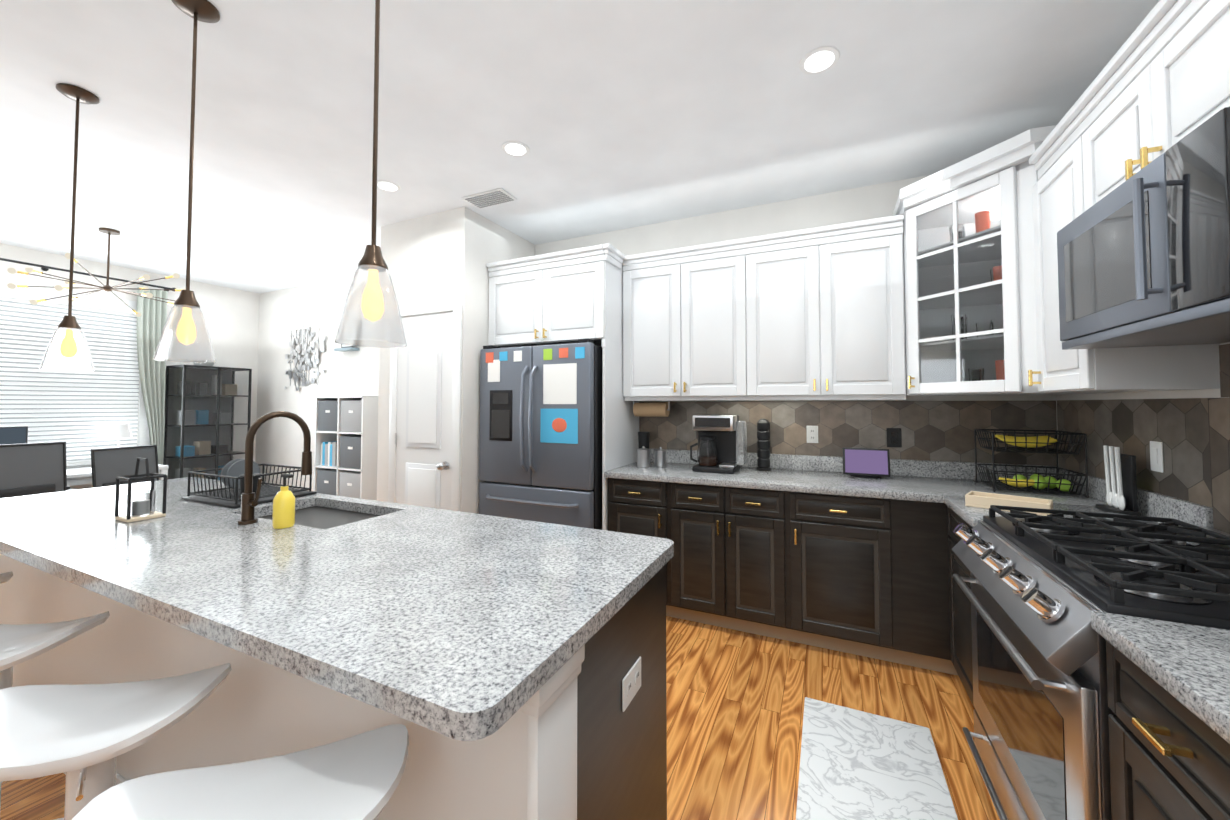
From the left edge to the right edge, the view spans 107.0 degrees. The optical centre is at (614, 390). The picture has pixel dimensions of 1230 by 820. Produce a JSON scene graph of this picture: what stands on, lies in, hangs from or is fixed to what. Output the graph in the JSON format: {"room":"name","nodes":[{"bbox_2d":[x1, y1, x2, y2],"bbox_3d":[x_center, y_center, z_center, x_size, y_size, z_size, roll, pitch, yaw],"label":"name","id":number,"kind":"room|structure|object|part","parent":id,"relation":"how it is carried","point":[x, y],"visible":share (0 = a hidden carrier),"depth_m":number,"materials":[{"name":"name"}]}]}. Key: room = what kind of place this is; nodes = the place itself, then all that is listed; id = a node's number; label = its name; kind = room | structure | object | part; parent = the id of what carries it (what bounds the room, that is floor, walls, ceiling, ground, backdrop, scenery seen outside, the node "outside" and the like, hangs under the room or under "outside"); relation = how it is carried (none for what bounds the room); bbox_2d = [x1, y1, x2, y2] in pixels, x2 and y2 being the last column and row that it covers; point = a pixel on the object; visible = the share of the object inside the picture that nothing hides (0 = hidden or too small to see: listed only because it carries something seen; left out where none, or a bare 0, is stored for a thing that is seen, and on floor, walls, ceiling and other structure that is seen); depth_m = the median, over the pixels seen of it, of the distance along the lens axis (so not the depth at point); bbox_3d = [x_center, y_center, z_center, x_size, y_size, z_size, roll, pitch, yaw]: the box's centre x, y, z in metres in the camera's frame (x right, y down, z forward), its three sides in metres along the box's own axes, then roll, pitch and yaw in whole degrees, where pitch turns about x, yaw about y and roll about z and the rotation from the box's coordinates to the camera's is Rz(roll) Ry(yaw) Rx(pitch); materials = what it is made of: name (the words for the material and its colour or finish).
{"room":"kitchen","nodes":[
{"label":"kitchen","id":0,"kind":"room"},
{"bbox_2d":[0,243,259,488],"bbox_3d":[-5.539,0.088,3.833,0.100,2.780,4.400,-1,-2,25],"label":"wall","id":1,"kind":"structure","parent":0,"point":[231,316],"depth_m":5.25,"materials":[{"name":"paint"}]},
{"bbox_2d":[0,281,149,467],"bbox_3d":[-5.325,-0.070,4.213,0.132,1.760,1.520,-1,-2,25],"label":"window","id":2,"kind":"structure","parent":1,"relation":"in","point":[143,436],"depth_m":4.50,"materials":[{"name":"white"}]},
{"bbox_2d":[0,291,139,462],"bbox_3d":[-5.281,-0.086,4.193,0.060,1.546,1.320,-1,-2,25],"label":"window blinds","id":3,"kind":"object","parent":2,"relation":"attached to","point":[79,413],"visible":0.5,"depth_m":4.34,"materials":[{"name":"white plastic"}]},
{"bbox_2d":[0,258,175,291],"bbox_3d":[-5.286,-1.133,4.151,0.119,0.044,1.964,-1,-2,25],"label":"curtain rod","id":4,"kind":"object","parent":1,"relation":"attached to","point":[45,268],"visible":0.77,"depth_m":4.35,"materials":[{"name":"black metal"}]},
{"bbox_2d":[136,287,167,464],"bbox_3d":[-4.891,0.200,4.798,0.136,2.555,0.240,-1,-2,25],"label":"curtain","id":5,"kind":"object","parent":4,"relation":"hanging from","point":[151,321],"visible":0.6,"depth_m":4.84,"materials":[{"name":"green fabric"}]},
{"bbox_2d":[377,206,534,513],"bbox_3d":[-1.291,0.087,3.804,0.870,2.780,0.868,-1,-2,25],"label":"wall","id":6,"kind":"structure","parent":0,"point":[445,256],"depth_m":3.39,"materials":[{"name":"paint"}]},
{"bbox_2d":[388,300,461,510],"bbox_3d":[-1.429,0.412,3.331,0.710,2.100,0.083,-1,-2,25],"label":"pantry door","id":7,"kind":"structure","parent":6,"relation":"in","point":[425,421],"depth_m":3.34,"materials":[{"name":"white wood"}]},
{"bbox_2d":[0,616,999,819],"bbox_3d":[-1.959,1.477,2.181,8.350,0.100,4.900,-1,-2,25],"label":"floor","id":8,"kind":"structure","parent":0,"point":[735,699],"depth_m":1.98,"materials":[{"name":"brown wood"}]},
{"bbox_2d":[0,572,12,583],"bbox_3d":[-2.481,1.041,1.604,0.480,0.737,0.480,-1,-2,25],"label":"stool","id":9,"kind":"object","parent":8,"relation":"on","point":[6,577],"visible":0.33,"depth_m":1.70,"materials":[{"name":"white"}]},
{"bbox_2d":[0,611,109,819],"bbox_3d":[-1.744,1.030,1.267,0.480,0.737,0.480,-1,-2,25],"label":"stool","id":10,"kind":"object","parent":8,"relation":"on","point":[20,643],"visible":0.56,"depth_m":1.28,"materials":[{"name":"white plastic"},{"name":"chrome"}]},
{"bbox_2d":[0,663,231,819],"bbox_3d":[-1.130,1.021,0.977,0.480,0.737,0.480,-1,-2,25],"label":"stool","id":11,"kind":"object","parent":8,"relation":"on","point":[82,736],"visible":1,"depth_m":0.96,"materials":[{"name":"white plastic"},{"name":"chrome"}]},
{"bbox_2d":[67,464,168,485],"bbox_3d":[-5.035,1.108,3.986,0.600,0.750,1.480,-1,-2,25],"label":"desk","id":12,"kind":"object","parent":8,"relation":"on","point":[79,475],"visible":0.19,"depth_m":4.07,"materials":[{"name":"white laminate"}]},
{"bbox_2d":[0,426,27,444],"bbox_3d":[-5.201,0.514,3.718,0.180,0.419,0.500,-1,-2,25],"label":"monitor","id":13,"kind":"object","parent":12,"relation":"on","point":[14,435],"visible":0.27,"depth_m":3.88,"materials":[{"name":"black"}]},
{"bbox_2d":[105,423,131,446],"bbox_3d":[-4.896,0.538,4.491,0.180,0.419,0.180,-1,-2,25],"label":"desk lamp","id":14,"kind":"object","parent":12,"relation":"on","point":[118,430],"visible":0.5,"depth_m":4.45,"materials":[{"name":"white fabric"}]},
{"bbox_2d":[163,360,251,480],"bbox_3d":[-4.614,0.589,5.169,0.380,1.861,0.630,-1,-2,25],"label":"display cabinet","id":15,"kind":"object","parent":8,"relation":"on","point":[207,416],"visible":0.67,"depth_m":4.99,"materials":[{"name":"black metal"},{"name":"clear glass"}]},
{"bbox_2d":[71,724,408,819],"bbox_3d":[-0.598,1.014,0.746,0.480,0.737,0.480,-1,-2,25],"label":"stool","id":16,"kind":"object","parent":8,"relation":"on","point":[357,777],"visible":1,"depth_m":0.78,"materials":[{"name":"white plastic"},{"name":"chrome"}]},
{"bbox_2d":[0,553,673,819],"bbox_3d":[-1.345,0.978,1.784,3.050,0.874,0.801,-1,-2,25],"label":"kitchen island","id":17,"kind":"object","parent":8,"relation":"on","point":[592,743],"depth_m":1.17,"materials":[{"name":"paint"}]},
{"bbox_2d":[0,477,673,752],"bbox_3d":[-1.395,0.517,1.716,3.090,0.040,0.940,-1,-2,25],"label":"island countertop","id":18,"kind":"structure","parent":17,"relation":"on","point":[447,624],"depth_m":1.13,"materials":[{"name":"grey stone"}]},
{"bbox_2d":[115,457,166,522],"bbox_3d":[-1.848,0.381,1.777,0.111,0.234,0.112,-1,-2,25],"label":"glass lantern","id":19,"kind":"object","parent":18,"relation":"on","point":[140,505],"visible":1,"depth_m":1.75,"materials":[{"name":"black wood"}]},
{"bbox_2d":[181,459,316,507],"bbox_3d":[-1.746,0.424,2.186,0.440,0.174,0.350,-1,-2,25],"label":"dish rack","id":20,"kind":"object","parent":18,"relation":"on","point":[231,476],"visible":0.88,"depth_m":2.13,"materials":[{"name":"black metal"}]},
{"bbox_2d":[237,411,311,524],"bbox_3d":[-1.309,0.290,1.788,0.111,0.417,0.260,-1,-2,25],"label":"faucet","id":21,"kind":"object","parent":18,"relation":"on","point":[249,501],"visible":1,"depth_m":1.71,"materials":[{"name":"brown metal"}]},
{"bbox_2d":[272,474,294,528],"bbox_3d":[-1.197,0.399,1.650,0.073,0.190,0.065,-1,-2,25],"label":"soap bottle","id":22,"kind":"object","parent":18,"relation":"on","point":[283,508],"visible":1,"depth_m":1.63,"materials":[{"name":"yellow plastic"}]},
{"bbox_2d":[254,501,379,528],"bbox_3d":[-1.229,0.636,1.890,0.612,0.212,0.353,-1,-2,25],"label":"sink","id":23,"kind":"object","parent":18,"relation":"in","point":[323,516],"depth_m":1.99,"materials":[{"name":"grey metal"}]},
{"bbox_2d":[314,396,377,500],"bbox_3d":[-2.684,0.784,4.701,0.730,1.442,0.378,-1,-2,25],"label":"organizer","id":24,"kind":"object","parent":8,"relation":"on","point":[346,446],"visible":0.48,"depth_m":4.51,"materials":[{"name":"white laminate"}]},
{"bbox_2d":[479,339,638,530],"bbox_3d":[-0.415,0.565,3.415,0.974,1.800,0.808,-1,-2,25],"label":"refrigerator","id":25,"kind":"object","parent":8,"relation":"on","point":[540,456],"depth_m":3.10,"materials":[{"name":"black metal"}]},
{"bbox_3d":[0.052,0.562,3.305,0.035,1.800,0.614,-1,-2,25],"label":"fridge surround panel","id":26,"kind":"part","parent":25,"relation":"part of","materials":[{"name":"white wood"}]},
{"bbox_2d":[607,478,682,618],"bbox_3d":[0.298,1.022,3.186,0.508,0.872,0.598,-1,-2,25],"label":"base cabinet","id":27,"kind":"object","parent":8,"relation":"on","point":[639,507],"depth_m":2.89,"materials":[{"name":"black wood"}]},
{"bbox_2d":[683,484,806,644],"bbox_3d":[0.775,1.015,2.964,0.846,0.872,0.598,-1,-2,25],"label":"base cabinet","id":28,"kind":"object","parent":8,"relation":"on","point":[743,547],"depth_m":2.65,"materials":[{"name":"black wood"}]},
{"bbox_2d":[604,449,1107,505],"bbox_3d":[1.193,0.500,2.766,2.498,0.140,0.633,-1,-2,25],"label":"countertop","id":29,"kind":"structure","parent":28,"relation":"on","point":[924,481],"depth_m":2.70,"materials":[{"name":"stone"}]},
{"bbox_2d":[690,415,746,473],"bbox_3d":[0.692,0.352,3.046,0.342,0.370,0.240,-1,-2,25],"label":"coffee maker","id":30,"kind":"object","parent":29,"relation":"on","point":[722,443],"visible":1,"depth_m":2.98,"materials":[{"name":"black"}]},
{"bbox_2d":[756,419,771,470],"bbox_3d":[1.001,0.365,3.068,0.100,0.345,0.098,-1,-2,25],"label":"tower","id":31,"kind":"object","parent":29,"relation":"on","point":[763,445],"visible":1,"depth_m":3.03,"materials":[{"name":"black"}]},
{"bbox_2d":[843,448,890,477],"bbox_3d":[1.536,0.442,2.793,0.250,0.176,0.151,-1,-2,25],"label":"smart display","id":32,"kind":"object","parent":29,"relation":"on","point":[866,463],"visible":1,"depth_m":2.74,"materials":[{"name":"black"}]},
{"bbox_2d":[974,429,1088,497],"bbox_3d":[2.135,0.364,2.364,0.363,0.304,0.313,-1,-2,25],"label":"fruit basket","id":33,"kind":"object","parent":29,"relation":"on","point":[1036,482],"visible":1,"depth_m":2.30,"materials":[{"name":"black metal"}]},
{"bbox_2d":[803,493,898,662],"bbox_3d":[1.286,1.007,2.727,0.573,0.872,0.598,-1,-2,25],"label":"base cabinet","id":34,"kind":"object","parent":8,"relation":"on","point":[865,576],"depth_m":2.42,"materials":[{"name":"black wood"}]},
{"bbox_2d":[796,697,957,819],"bbox_3d":[0.895,1.402,1.573,0.480,0.012,0.940,-1,-2,25],"label":"kitchen mat","id":35,"kind":"object","parent":8,"relation":"on","point":[857,765],"visible":0.98,"depth_m":1.68,"materials":[{"name":"fabric"}]},
{"bbox_2d":[895,500,957,674],"bbox_3d":[1.913,0.998,2.435,0.926,0.872,0.598,-1,-2,25],"label":"base cabinet","id":36,"kind":"object","parent":8,"relation":"on","point":[922,605],"depth_m":2.30,"materials":[{"name":"black wood"}]},
{"bbox_2d":[947,506,974,708],"bbox_3d":[1.814,0.981,1.870,0.628,0.872,0.546,-1,-2,25],"label":"base cabinet","id":37,"kind":"object","parent":8,"relation":"on","point":[960,605],"depth_m":2.06,"materials":[{"name":"black wood"}]},
{"bbox_2d":[944,467,1229,743],"bbox_3d":[1.307,0.440,0.819,0.648,0.140,4.025,-1,-2,25],"label":"countertop","id":38,"kind":"structure","parent":37,"relation":"on","point":[1187,666],"depth_m":0.86,"materials":[{"name":"stone"}]},
{"bbox_2d":[965,491,1052,515],"bbox_3d":[1.664,0.478,1.928,0.130,0.050,0.270,2,-2,-43],"label":"wooden tray","id":39,"kind":"object","parent":38,"relation":"on","point":[985,500],"visible":0.83,"depth_m":1.92,"materials":[{"name":"beige wood"}]},
{"bbox_2d":[1095,445,1140,515],"bbox_3d":[2.051,0.365,1.862,0.080,0.270,0.140,-1,-2,25],"label":"stand","id":40,"kind":"object","parent":38,"relation":"on","point":[1121,494],"visible":0.98,"depth_m":1.83,"materials":[{"name":"black"}]},
{"bbox_2d":[1096,512,1158,524],"bbox_3d":[1.917,0.489,1.711,0.150,0.014,0.225,-1,-2,25],"label":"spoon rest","id":41,"kind":"object","parent":38,"relation":"on","point":[1147,522],"visible":0.21,"depth_m":1.71,"materials":[{"name":"grey"}]},
{"bbox_2d":[952,505,1229,819],"bbox_3d":[1.460,0.911,1.254,0.713,0.975,0.862,-1,-2,25],"label":"gas range","id":42,"kind":"object","parent":8,"relation":"on","point":[1041,590],"visible":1,"depth_m":1.20,"materials":[{"name":"silver metal"}]},
{"bbox_2d":[1106,640,1229,819],"bbox_3d":[1.222,0.941,0.597,0.628,0.872,0.516,-1,-2,25],"label":"base cabinet","id":43,"kind":"object","parent":8,"relation":"on","point":[1169,756],"depth_m":0.81,"materials":[{"name":"black wood"}]},
{"bbox_3d":[-3.980,1.464,3.540,1.580,0.010,2.240,-1,-2,25],"label":"living room rug","id":44,"kind":"object","parent":8,"relation":"on","visible":0},
{"bbox_2d":[0,441,70,497],"bbox_3d":[-4.571,0.924,3.418,0.649,1.058,0.630,-1,-2,25],"label":"office chair","id":45,"kind":"object","parent":44,"relation":"on","point":[26,469],"visible":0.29,"depth_m":3.37,"materials":[{"name":"black"}]},
{"bbox_2d":[67,445,158,490],"bbox_3d":[-4.485,0.985,4.025,0.632,0.974,0.597,-1,-2,25],"label":"chair","id":46,"kind":"object","parent":44,"relation":"on","point":[109,466],"visible":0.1,"depth_m":3.93,"materials":[{"name":"black fabric"}]},
{"bbox_2d":[0,0,1158,293],"bbox_3d":[-1.959,-1.401,2.270,8.350,0.100,4.900,-1,-2,25],"label":"ceiling","id":47,"kind":"structure","parent":0,"point":[618,114],"depth_m":2.20,"materials":[{"name":"paint"}]},
{"bbox_2d":[39,83,99,371],"bbox_3d":[-2.450,-0.722,2.058,0.160,1.268,0.160,-1,-2,25],"label":"pendant light","id":48,"kind":"object","parent":47,"relation":"hanging from","point":[67,349],"visible":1,"depth_m":2.04,"materials":[{"name":"clear glass"}]},
{"bbox_2d":[7,228,185,316],"bbox_3d":[-4.125,-0.986,3.706,0.975,0.638,0.943,-1,-2,25],"label":"sputnik chandelier","id":49,"kind":"object","parent":47,"relation":"hanging from","point":[106,287],"visible":0.85,"depth_m":3.66,"materials":[{"name":"brown metal"}]},
{"bbox_2d":[153,0,219,362],"bbox_3d":[-1.493,-0.736,1.602,0.160,1.268,0.160,-1,-2,25],"label":"pendant light","id":50,"kind":"object","parent":47,"relation":"hanging from","point":[185,336],"visible":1,"depth_m":1.58,"materials":[{"name":"clear glass"}]},
{"bbox_2d":[335,0,406,347],"bbox_3d":[-0.608,-0.750,1.158,0.160,1.268,0.160,-1,-2,25],"label":"pendant light","id":51,"kind":"object","parent":47,"relation":"hanging from","point":[371,315],"visible":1,"depth_m":1.11,"materials":[{"name":"clear glass"}]},
{"bbox_2d":[377,180,400,191],"bbox_3d":[-1.478,-1.325,2.959,0.156,0.006,0.156,-1,-2,25],"label":"recessed light","id":52,"kind":"object","parent":47,"relation":"in","point":[386,185],"visible":0.9,"depth_m":2.95,"materials":[{"name":"white"}]},
{"bbox_2d":[461,188,516,208],"bbox_3d":[-0.865,-1.317,3.138,0.340,0.012,0.180,-1,-2,25],"label":"ceiling vent","id":53,"kind":"object","parent":47,"relation":"in","point":[490,198],"visible":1,"depth_m":3.12,"materials":[{"name":"white metal"}]},
{"bbox_2d":[501,141,529,156],"bbox_3d":[-0.553,-1.338,2.530,0.156,0.006,0.156,-1,-2,25],"label":"recessed light","id":54,"kind":"object","parent":47,"relation":"in","point":[516,148],"visible":1,"depth_m":2.52,"materials":[{"name":"white plastic"}]},
{"bbox_2d":[799,46,839,74],"bbox_3d":[0.844,-1.358,1.881,0.156,0.006,0.156,-1,-2,25],"label":"recessed light","id":55,"kind":"object","parent":47,"relation":"in","point":[818,60],"visible":1,"depth_m":1.87,"materials":[{"name":"white plastic"}]},
{"bbox_2d":[255,175,1055,490],"bbox_3d":[-1.032,0.100,4.220,7.950,2.780,0.100,-1,-2,25],"label":"wall","id":56,"kind":"structure","parent":0,"point":[317,309],"depth_m":5.08,"materials":[{"name":"paint"}]},
{"bbox_2d":[284,325,324,390],"bbox_3d":[-3.668,-0.385,5.384,0.762,0.783,0.034,-1,-2,25],"label":"art","id":57,"kind":"object","parent":56,"relation":"attached to","point":[297,350],"visible":1,"depth_m":5.39,"materials":[{"name":"silver metal"}]},
{"bbox_2d":[334,344,359,351],"bbox_3d":[-2.956,-0.611,5.024,0.280,0.350,0.100,-1,-2,25],"label":"shelf","id":58,"kind":"object","parent":56,"relation":"attached to","point":[344,348],"visible":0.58,"depth_m":5.00,"materials":[{"name":"white"}]},
{"bbox_2d":[486,243,624,347],"bbox_3d":[-0.376,-0.647,3.517,1.041,0.630,0.658,-1,-2,25],"label":"upper cabinet","id":59,"kind":"object","parent":56,"relation":"attached to","point":[567,296],"visible":0.9,"depth_m":3.23,"materials":[{"name":"white wood"}]},
{"bbox_2d":[622,243,757,398],"bbox_3d":[0.549,-0.430,3.260,0.936,0.960,0.334,-1,-2,25],"label":"upper cabinet","id":60,"kind":"object","parent":56,"relation":"attached to","point":[690,322],"depth_m":3.09,"materials":[{"name":"white wood"}]},
{"bbox_2d":[633,401,669,416],"bbox_3d":[0.268,0.137,3.360,0.280,0.116,0.104,-1,-2,25],"label":"paper towel holder","id":61,"kind":"object","parent":60,"relation":"attached to","point":[651,409],"visible":1,"depth_m":3.32,"materials":[{"name":"beige paper"}]},
{"bbox_2d":[758,223,905,398],"bbox_3d":[1.283,-0.440,2.919,0.938,0.960,0.334,-1,-2,25],"label":"upper cabinet","id":62,"kind":"object","parent":56,"relation":"attached to","point":[817,313],"depth_m":2.73,"materials":[{"name":"white wood"}]},
{"bbox_2d":[639,401,1056,465],"bbox_3d":[1.325,0.256,3.059,2.498,0.364,0.004,-1,-2,25],"label":"backsplash","id":63,"kind":"structure","parent":56,"relation":"attached to","point":[937,430],"depth_m":2.90,"materials":[{"name":"grey tile"}]},
{"bbox_2d":[638,432,649,443],"bbox_3d":[0.217,0.431,3.420,0.089,0.235,0.089,-1,-2,16],"label":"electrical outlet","id":64,"kind":"object","parent":63,"relation":"attached to","point":[643,437],"depth_m":3.38,"materials":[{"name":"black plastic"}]},
{"bbox_2d":[806,426,817,442],"bbox_3d":[1.323,0.296,3.051,0.072,0.115,0.008,-1,-2,25],"label":"electrical outlet","id":65,"kind":"object","parent":63,"relation":"attached to","point":[812,434],"visible":1,"depth_m":3.05,"materials":[{"name":"white plastic"}]},
{"bbox_2d":[887,428,901,446],"bbox_3d":[1.749,0.297,2.853,0.080,0.120,0.009,-1,-2,25],"label":"electrical outlet","id":66,"kind":"object","parent":63,"relation":"attached to","point":[894,437],"visible":1,"depth_m":2.85,"materials":[{"name":"black plastic"}]},
{"bbox_2d":[1056,342,1229,507],"bbox_3d":[1.579,-0.015,0.527,0.100,2.780,4.400,-1,-2,25],"label":"wall","id":67,"kind":"structure","parent":0,"point":[1200,393],"depth_m":1.80,"materials":[{"name":"tile"}]},
{"bbox_2d":[892,125,1120,395],"bbox_3d":[1.936,-0.553,2.355,0.771,1.150,0.807,-1,-2,25],"label":"upper cabinet","id":68,"kind":"object","parent":67,"relation":"attached to","point":[969,284],"visible":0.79,"depth_m":2.25,"materials":[{"name":"white wood"}]},
{"bbox_2d":[1032,120,1219,392],"bbox_3d":[1.909,-0.477,1.751,0.318,0.960,0.429,-1,-2,25],"label":"upper cabinet","id":69,"kind":"object","parent":67,"relation":"attached to","point":[1056,194],"depth_m":1.72,"materials":[{"name":"white wood"}]},
{"bbox_2d":[1057,344,1229,533],"bbox_3d":[1.597,0.138,0.689,0.004,0.615,4.022,-1,-2,25],"label":"backsplash","id":70,"kind":"structure","parent":67,"relation":"attached to","point":[1192,435],"depth_m":1.69,"materials":[{"name":"grey tile"}]},
{"bbox_2d":[1150,441,1163,472],"bbox_3d":[2.087,0.256,1.755,0.009,0.115,0.070,-1,-2,25],"label":"light switch","id":71,"kind":"object","parent":70,"relation":"attached to","point":[1156,458],"visible":1,"depth_m":1.75,"materials":[{"name":"white plastic"}]},
{"bbox_2d":[1076,0,1229,214],"bbox_3d":[1.656,-0.782,1.216,0.318,0.383,0.771,-1,-2,25],"label":"upper cabinet","id":72,"kind":"object","parent":67,"relation":"attached to","point":[1159,85],"depth_m":1.26,"materials":[{"name":"white wood"}]},
{"bbox_2d":[1057,107,1229,349],"bbox_3d":[1.602,-0.373,1.228,0.438,0.430,0.770,-1,-2,25],"label":"microwave","id":73,"kind":"object","parent":72,"relation":"attached to","point":[1143,254],"visible":1,"depth_m":1.16,"materials":[{"name":"grey metal"}]}
]}

